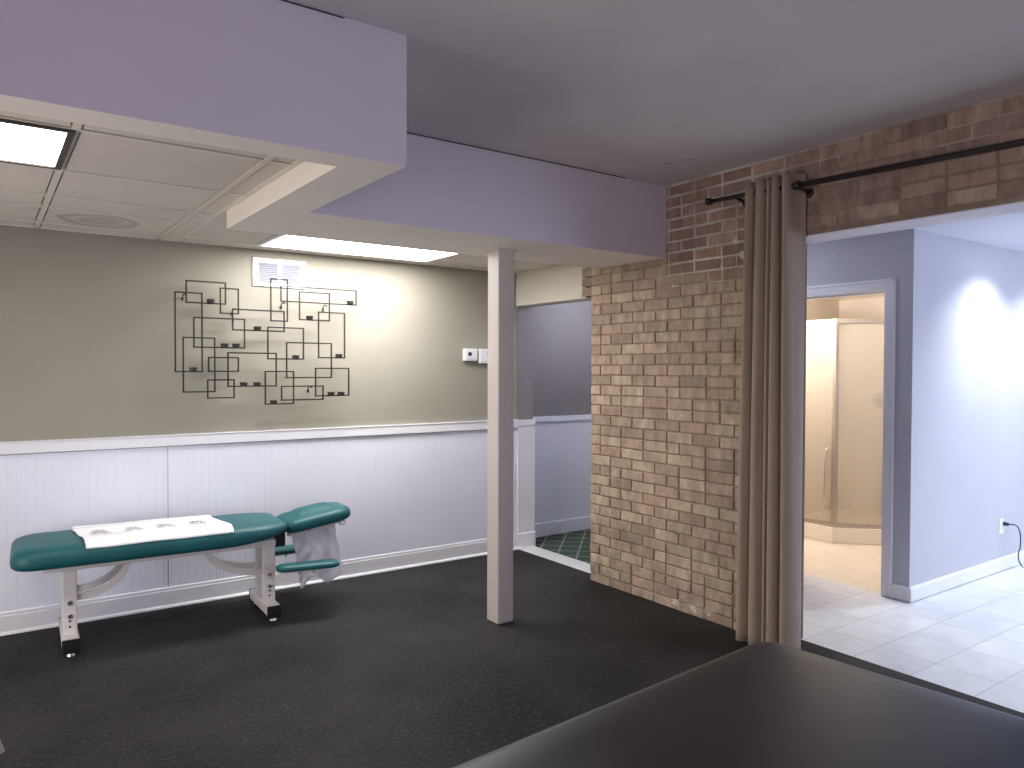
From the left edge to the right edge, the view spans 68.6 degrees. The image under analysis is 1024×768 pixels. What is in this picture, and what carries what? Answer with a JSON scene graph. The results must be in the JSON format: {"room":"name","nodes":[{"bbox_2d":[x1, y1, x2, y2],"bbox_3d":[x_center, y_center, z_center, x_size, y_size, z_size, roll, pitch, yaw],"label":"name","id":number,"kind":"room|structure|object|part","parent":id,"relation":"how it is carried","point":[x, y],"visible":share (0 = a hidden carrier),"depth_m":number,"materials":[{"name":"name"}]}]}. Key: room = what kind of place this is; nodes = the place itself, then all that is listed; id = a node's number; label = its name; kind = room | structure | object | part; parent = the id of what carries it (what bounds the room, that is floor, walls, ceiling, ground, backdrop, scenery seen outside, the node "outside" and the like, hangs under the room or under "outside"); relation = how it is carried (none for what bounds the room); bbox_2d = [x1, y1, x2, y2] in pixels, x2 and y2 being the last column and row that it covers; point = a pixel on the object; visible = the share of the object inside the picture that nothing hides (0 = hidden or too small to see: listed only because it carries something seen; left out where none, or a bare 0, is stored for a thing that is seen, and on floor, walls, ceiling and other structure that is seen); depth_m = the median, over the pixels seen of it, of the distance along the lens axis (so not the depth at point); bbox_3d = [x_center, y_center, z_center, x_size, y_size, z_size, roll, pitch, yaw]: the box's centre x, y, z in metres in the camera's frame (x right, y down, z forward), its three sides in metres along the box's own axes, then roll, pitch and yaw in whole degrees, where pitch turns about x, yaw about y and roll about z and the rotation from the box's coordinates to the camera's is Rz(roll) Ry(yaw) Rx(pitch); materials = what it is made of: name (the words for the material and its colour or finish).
{"room":"massage room","nodes":[
{"label":"massage room","id":0,"kind":"room"},
{"bbox_2d":[39,125,82,210],"bbox_3d":[-1.602,-0.983,3.493,5.843,0.020,2.585,-1,1,-35],"label":"trim","id":1,"kind":"structure","parent":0,"point":[82,125],"depth_m":3.70,"materials":[{"name":"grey metal"}]},
{"bbox_2d":[0,211,528,612],"bbox_3d":[-2.312,0.096,4.664,6.020,2.713,0.132,-1,1,-35],"label":"wall","id":2,"kind":"structure","parent":0,"point":[87,319],"depth_m":4.90,"materials":[{"name":"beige paint"}]},
{"bbox_2d":[167,446,168,586],"bbox_3d":[-2.160,0.834,4.710,0.004,0.887,0.006,-1,1,-35],"label":"trim","id":3,"kind":"structure","parent":2,"relation":"attached to","point":[167,446],"depth_m":4.71,"materials":[{"name":"white wood"}]},
{"bbox_2d":[0,419,517,455],"bbox_3d":[-2.341,0.355,4.565,5.855,0.070,0.028,-1,1,-35],"label":"trim","id":4,"kind":"structure","parent":2,"relation":"attached to","point":[60,445],"depth_m":4.88,"materials":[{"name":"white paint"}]},
{"bbox_2d":[0,534,522,635],"bbox_3d":[-2.323,1.349,4.593,5.900,0.141,0.038,-1,1,-35],"label":"baseboard","id":5,"kind":"structure","parent":2,"relation":"attached to","point":[43,617],"depth_m":4.82,"materials":[{"name":"white paint"}]},
{"bbox_2d":[174,278,356,404],"bbox_3d":[-1.609,-0.283,4.998,1.205,0.841,0.146,-1,1,-35],"label":"wall sculpture","id":6,"kind":"object","parent":2,"relation":"attached to","point":[209,301],"visible":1,"depth_m":4.93,"materials":[{"name":"black metal"}]},
{"bbox_2d":[189,367,196,370],"bbox_3d":[-1.987,-0.093,4.675,0.050,0.022,0.050,-1,1,-35],"label":"candle cup","id":7,"kind":"object","parent":6,"relation":"on","point":[190,368],"depth_m":4.66,"materials":[{"name":"black metal"}]},
{"bbox_2d":[207,299,214,302],"bbox_3d":[-1.908,-0.526,4.752,0.050,0.022,0.050,-1,1,-35],"label":"candle cup","id":8,"kind":"object","parent":6,"relation":"on","point":[208,300],"depth_m":4.73,"materials":[{"name":"black metal"}]},
{"bbox_2d":[220,343,228,346],"bbox_3d":[-1.837,-0.248,4.793,0.050,0.022,0.050,-1,1,-35],"label":"candle cup","id":9,"kind":"object","parent":6,"relation":"on","point":[222,344],"depth_m":4.77,"materials":[{"name":"black metal"}]},
{"bbox_2d":[240,382,247,385],"bbox_3d":[-1.741,-0.001,4.867,0.050,0.022,0.050,-1,1,-35],"label":"candle cup","id":10,"kind":"object","parent":6,"relation":"on","point":[241,383],"depth_m":4.85,"materials":[{"name":"black metal"}]},
{"bbox_2d":[253,382,260,385],"bbox_3d":[-1.672,-0.001,4.915,0.050,0.022,0.050,-1,1,-35],"label":"candle cup","id":11,"kind":"object","parent":6,"relation":"on","point":[254,383],"depth_m":4.90,"materials":[{"name":"black metal"}]},
{"bbox_2d":[252,257,305,288],"bbox_3d":[-1.578,-0.751,5.092,0.362,0.186,0.012,-1,1,-35],"label":"air vent","id":12,"kind":"object","parent":2,"relation":"in","point":[263,269],"visible":0.97,"depth_m":5.08,"materials":[{"name":"white plastic"}]},
{"bbox_2d":[463,349,477,360],"bbox_3d":[-0.332,-0.232,5.973,0.125,0.098,0.034,-1,1,-35],"label":"thermostat","id":13,"kind":"object","parent":2,"relation":"attached to","point":[468,354],"visible":1,"depth_m":5.96,"materials":[{"name":"white plastic"}]},
{"bbox_2d":[478,349,487,363],"bbox_3d":[-0.211,-0.224,6.062,0.135,0.118,0.030,-1,1,-35],"label":"thermostat","id":14,"kind":"object","parent":2,"relation":"attached to","point":[482,353],"visible":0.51,"depth_m":6.03,"materials":[{"name":"white plastic"}]},
{"bbox_2d":[517,419,535,547],"bbox_3d":[0.115,0.840,6.330,0.185,1.078,0.046,-1,1,-35],"label":"trim","id":15,"kind":"structure","parent":2,"relation":"attached to","point":[526,532],"depth_m":6.32,"materials":[{"name":"white paint"}]},
{"bbox_2d":[0,110,557,272],"bbox_3d":[-1.611,-0.882,3.513,5.811,0.014,2.546,-1,1,-35],"label":"ceiling","id":16,"kind":"structure","parent":0,"point":[90,153],"depth_m":3.35,"materials":[{"name":"tile"}]},
{"bbox_2d":[0,118,75,169],"bbox_3d":[-2.130,-0.891,2.403,1.218,0.094,0.585,-1,1,-35],"label":"ceiling light","id":17,"kind":"object","parent":16,"relation":"attached to","point":[21,143],"visible":0.62,"depth_m":2.66,"materials":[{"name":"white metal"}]},
{"bbox_2d":[0,115,531,273],"bbox_3d":[-1.602,-0.878,3.501,5.850,0.014,2.575,-1,1,-35],"label":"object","id":18,"kind":"structure","parent":16,"relation":"attached to","point":[49,194],"depth_m":3.45,"materials":[{"name":"paint"}]},
{"bbox_2d":[257,234,458,261],"bbox_3d":[-0.962,-0.935,4.932,1.230,0.094,0.610,-1,1,-35],"label":"ceiling light","id":19,"kind":"object","parent":16,"relation":"attached to","point":[276,240],"visible":0.34,"depth_m":4.96,"materials":[{"name":"white plastic"}]},
{"bbox_2d":[0,0,666,268],"bbox_3d":[-1.273,-0.993,2.945,5.746,0.448,1.588,-1,1,-35],"label":"ceiling","id":20,"kind":"structure","parent":0,"point":[277,78],"depth_m":2.48,"materials":[{"name":"paint"}]},
{"bbox_2d":[0,529,1023,767],"bbox_3d":[1.778,1.506,3.047,10.800,0.124,7.860,-1,1,-35],"label":"floor","id":21,"kind":"structure","parent":0,"point":[407,667],"depth_m":3.87,"materials":[{"name":"black carpet"}]},
{"bbox_2d":[0,741,4,754],"bbox_3d":[-2.171,1.121,2.776,0.480,0.642,0.390,-1,1,-35],"label":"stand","id":22,"kind":"object","parent":21,"relation":"on","point":[2,749],"visible":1,"depth_m":2.91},
{"bbox_2d":[10,502,350,656],"bbox_3d":[-1.853,1.089,4.415,1.826,0.640,0.616,-1,1,-33],"label":"table","id":23,"kind":"object","parent":21,"relation":"on","point":[65,552],"visible":0.9,"depth_m":4.21,"materials":[{"name":"teal leather"}]},
{"bbox_3d":[-2.404,1.149,4.069,0.068,0.360,0.230,-1,1,-33],"label":"leg","id":24,"kind":"part","parent":23,"relation":"part of","materials":[{"name":"white metal"}]},
{"bbox_2d":[10,513,286,571],"bbox_3d":[-2.038,0.877,4.300,1.395,0.115,0.550,-1,1,-33],"label":"cushion","id":25,"kind":"object","parent":23,"relation":"on","point":[45,551],"depth_m":4.03,"materials":[{"name":"green leather"}]},
{"bbox_2d":[71,515,233,548],"bbox_3d":[-2.044,0.827,4.270,0.784,0.044,0.490,-1,1,-33],"label":"cloth","id":26,"kind":"object","parent":23,"relation":"on","point":[134,532],"visible":1,"depth_m":4.19,"materials":[{"name":"white fabric"}]},
{"bbox_2d":[89,530,111,534],"bbox_3d":[-2.264,0.813,4.129,0.125,0.008,0.099,-1,1,-33],"label":"print","id":27,"kind":"object","parent":26,"relation":"on","point":[91,532],"depth_m":4.12},
{"bbox_2d":[122,526,142,531],"bbox_3d":[-2.126,0.812,4.218,0.125,0.007,0.099,-1,1,-33],"label":"print","id":28,"kind":"object","parent":26,"relation":"on","point":[128,528],"depth_m":4.21},
{"bbox_2d":[155,523,176,527],"bbox_3d":[-1.986,0.810,4.309,0.125,0.004,0.099,-1,1,-33],"label":"print","id":29,"kind":"object","parent":26,"relation":"on","point":[159,525],"depth_m":4.30},
{"bbox_2d":[187,520,206,523],"bbox_3d":[-1.843,0.808,4.401,0.125,0.003,0.099,-1,1,-33],"label":"print","id":30,"kind":"object","parent":26,"relation":"on","point":[192,521],"depth_m":4.39},
{"bbox_3d":[-2.006,0.950,4.322,1.190,0.047,0.320,-1,1,-33],"label":"frame","id":31,"kind":"part","parent":23,"relation":"part of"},
{"bbox_3d":[-1.529,1.141,4.634,0.068,0.360,0.230,-1,1,-33],"label":"leg","id":32,"kind":"part","parent":23,"relation":"part of","materials":[{"name":"white metal"}]},
{"bbox_2d":[292,524,342,588],"bbox_3d":[-1.228,1.072,4.736,0.326,0.412,0.035,-1,1,-33],"label":"towel","id":33,"kind":"object","parent":23,"relation":"hanging from","point":[321,543],"visible":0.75,"depth_m":4.74,"materials":[{"name":"white fabric"}]},
{"bbox_3d":[-1.275,0.894,4.793,0.359,0.077,0.200,-1,1,-33],"label":"headrest frame","id":34,"kind":"part","parent":23,"relation":"part of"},
{"bbox_2d":[485,247,516,624],"bbox_3d":[-0.068,0.310,4.455,0.132,2.208,0.138,-1,1,-35],"label":"support post","id":35,"kind":"object","parent":21,"relation":"on","point":[500,260],"visible":1,"depth_m":4.41,"materials":[{"name":"beige paint"}]},
{"bbox_3d":[-0.064,-0.791,4.433,0.132,0.006,0.138,-1,1,-35],"label":"plate","id":36,"kind":"part","parent":35,"relation":"part of","materials":[{"name":"beige paint"}]},
{"bbox_2d":[453,642,1023,767],"bbox_3d":[0.241,1.113,1.325,1.950,0.726,0.760,-1,1,-40],"label":"table","id":37,"kind":"object","parent":21,"relation":"on","point":[758,704],"visible":1,"depth_m":1.63,"materials":[{"name":"black plastic"}]},
{"bbox_2d":[804,318,883,544],"bbox_3d":[3.121,0.402,6.832,0.944,1.955,0.890,-1,1,-35],"label":"shower frame","id":38,"kind":"object","parent":21,"relation":"on","point":[833,525],"visible":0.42,"depth_m":6.54,"materials":[{"name":"beige plastic"}]},
{"bbox_3d":[2.674,0.339,6.746,0.036,1.820,0.500,-1,1,-35],"label":"fixed panel","id":39,"kind":"part","parent":38,"relation":"part of","materials":[{"name":"glass"}]},
{"bbox_3d":[2.754,0.823,6.581,0.049,0.536,0.018,-1,1,-35],"label":"door handle","id":40,"kind":"part","parent":38,"relation":"part of","materials":[{"name":"metal"}]},
{"bbox_3d":[2.819,0.341,6.543,0.040,1.825,0.040,-1,1,-35],"label":"corner post","id":41,"kind":"part","parent":38,"relation":"part of","materials":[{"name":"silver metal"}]},
{"bbox_3d":[3.068,0.345,6.502,0.506,1.820,0.036,0,1,9],"label":"shower door","id":42,"kind":"part","parent":38,"relation":"part of","materials":[{"name":"glass"}]},
{"bbox_2d":[516,265,592,418],"bbox_3d":[0.284,0.184,6.060,0.179,2.400,1.160,-1,1,-35],"label":"wall","id":43,"kind":"structure","parent":0,"point":[559,284],"depth_m":6.14,"materials":[{"name":"paint"}]},
{"bbox_2d":[533,300,592,416],"bbox_3d":[0.805,0.205,6.390,1.300,2.450,1.385,-1,1,-35],"label":"wall","id":44,"kind":"structure","parent":0,"point":[562,347],"depth_m":6.86,"materials":[{"name":"paint"}]},
{"bbox_2d":[533,414,591,536],"bbox_3d":[0.485,0.829,6.887,1.096,1.080,0.026,-1,1,-35],"label":"wainscoting","id":45,"kind":"structure","parent":44,"relation":"attached to","point":[563,444],"depth_m":6.87,"materials":[{"name":"white paint"}]},
{"bbox_2d":[286,0,1023,185],"bbox_3d":[-0.176,-1.244,1.565,5.943,0.100,7.800,-1,1,-35],"label":"ceiling","id":46,"kind":"structure","parent":0,"point":[623,88],"depth_m":2.91,"materials":[{"name":"paint"}]},
{"bbox_2d":[280,0,625,177],"bbox_3d":[-1.113,-1.211,2.487,0.873,0.008,5.456,1,1,39],"label":"trim","id":47,"kind":"structure","parent":46,"relation":"attached to","point":[280,0],"depth_m":3.88,"materials":[{"name":"brown metal"}]},
{"bbox_2d":[582,91,1023,638],"bbox_3d":[2.484,0.124,2.799,0.208,2.665,6.692,-1,1,-35],"label":"wall","id":48,"kind":"structure","parent":0,"point":[1015,187],"depth_m":4.52,"materials":[{"name":"brick"}]},
{"bbox_2d":[344,17,665,186],"bbox_3d":[0.184,-1.229,3.626,0.149,0.008,2.732,1,1,32],"label":"trim","id":49,"kind":"structure","parent":48,"relation":"attached to","point":[344,17],"depth_m":2.56,"materials":[{"name":"paint"}]},
{"bbox_2d":[705,186,781,206],"bbox_3d":[1.315,-1.036,4.163,0.115,0.076,0.548,-1,1,-35],"label":"curtain rod","id":50,"kind":"object","parent":48,"relation":"attached to","point":[709,201],"visible":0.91,"depth_m":4.22,"materials":[{"name":"brown metal"}]},
{"bbox_2d":[736,173,806,649],"bbox_3d":[1.387,0.157,4.031,0.166,2.516,0.362,-1,1,-35],"label":"curtain","id":51,"kind":"object","parent":50,"relation":"hanging from","point":[769,525],"visible":0.99,"depth_m":3.95,"materials":[{"name":"beige fabric"}]},
{"bbox_2d":[792,138,1023,197],"bbox_3d":[2.341,-0.959,2.714,0.118,0.131,2.955,-1,1,-35],"label":"curtain rod","id":52,"kind":"object","parent":48,"relation":"attached to","point":[799,185],"visible":1,"depth_m":3.40,"materials":[{"name":"brown metal"}]},
{"bbox_2d":[806,201,1023,243],"bbox_3d":[2.991,-0.962,2.075,0.201,0.460,4.959,-1,1,-35],"label":"lintel","id":53,"kind":"object","parent":48,"relation":"attached to","point":[1016,207],"visible":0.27,"depth_m":3.54,"materials":[{"name":"paint"}]},
{"bbox_2d":[806,297,884,324],"bbox_3d":[2.942,0.249,6.312,2.063,2.320,1.755,-1,1,-35],"label":"wall","id":54,"kind":"structure","parent":0,"point":[865,308],"depth_m":7.28,"materials":[{"name":"beige paint"}]},
{"bbox_2d":[804,323,883,514],"bbox_3d":[3.148,0.353,6.874,0.880,1.850,0.880,-1,1,-35],"label":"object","id":55,"kind":"structure","parent":54,"relation":"attached to","point":[861,346],"depth_m":7.28,"materials":[{"name":"beige plastic"}]},
{"bbox_2d":[872,393,882,407],"bbox_3d":[3.467,0.155,7.109,0.060,0.148,0.148,-1,1,-35],"label":"shower valve","id":56,"kind":"object","parent":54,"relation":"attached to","point":[877,399],"visible":0.79,"depth_m":7.11,"materials":[{"name":"metal"}]},
{"bbox_3d":[3.462,0.155,7.105,0.048,0.052,0.052,-1,1,-35],"label":"knob","id":57,"kind":"part","parent":56,"relation":"part of","materials":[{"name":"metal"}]},
{"bbox_2d":[823,293,884,299],"bbox_3d":[2.944,-0.861,6.302,2.093,0.100,1.795,-1,1,-35],"label":"ceiling","id":58,"kind":"structure","parent":0,"point":[872,295],"depth_m":7.17,"materials":[{"name":"beige paint"}]},
{"bbox_2d":[807,229,922,586],"bbox_3d":[2.117,0.202,5.597,0.110,2.435,1.765,-1,1,-35],"label":"wall","id":59,"kind":"structure","parent":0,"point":[897,254],"depth_m":4.90,"materials":[{"name":"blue paint"}]},
{"bbox_2d":[807,278,895,597],"bbox_3d":[2.286,0.352,5.342,0.132,2.107,0.927,-1,1,-35],"label":"door frame","id":60,"kind":"structure","parent":59,"relation":"attached to","point":[887,286],"depth_m":4.96,"materials":[{"name":"white paint"}]},
{"bbox_2d":[807,212,1023,252],"bbox_3d":[4.561,-1.031,4.223,4.857,0.100,6.650,-1,1,-35],"label":"ceiling","id":61,"kind":"structure","parent":0,"point":[1006,231],"depth_m":4.88,"materials":[{"name":"white paint"}]},
{"bbox_2d":[918,231,1023,583],"bbox_3d":[4.102,0.201,5.990,3.583,2.435,0.110,-1,1,-35],"label":"wall","id":62,"kind":"structure","parent":0,"point":[971,466],"depth_m":5.32,"materials":[{"name":"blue paint"}]},
{"bbox_2d":[891,550,1023,602],"bbox_3d":[3.628,1.337,6.568,3.707,0.098,1.589,-1,1,-35],"label":"baseboard","id":63,"kind":"structure","parent":62,"relation":"attached to","point":[899,592],"depth_m":5.20,"materials":[{"name":"white paint"}]},
{"bbox_2d":[999,518,1003,534],"bbox_3d":[3.682,1.069,5.638,0.074,0.120,0.010,-1,1,-35],"label":"wall outlet plate","id":64,"kind":"object","parent":62,"relation":"attached to","point":[1001,520],"visible":1,"depth_m":5.63,"materials":[{"name":"white plastic"}]},
{"bbox_2d":[1003,522,1023,567],"bbox_3d":[4.030,1.219,5.766,0.726,0.369,0.078,0,1,-26],"label":"power cord","id":65,"kind":"object","parent":62,"relation":"attached to","point":[1004,523],"visible":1,"depth_m":5.63,"materials":[{"name":"black plastic"}]}
]}

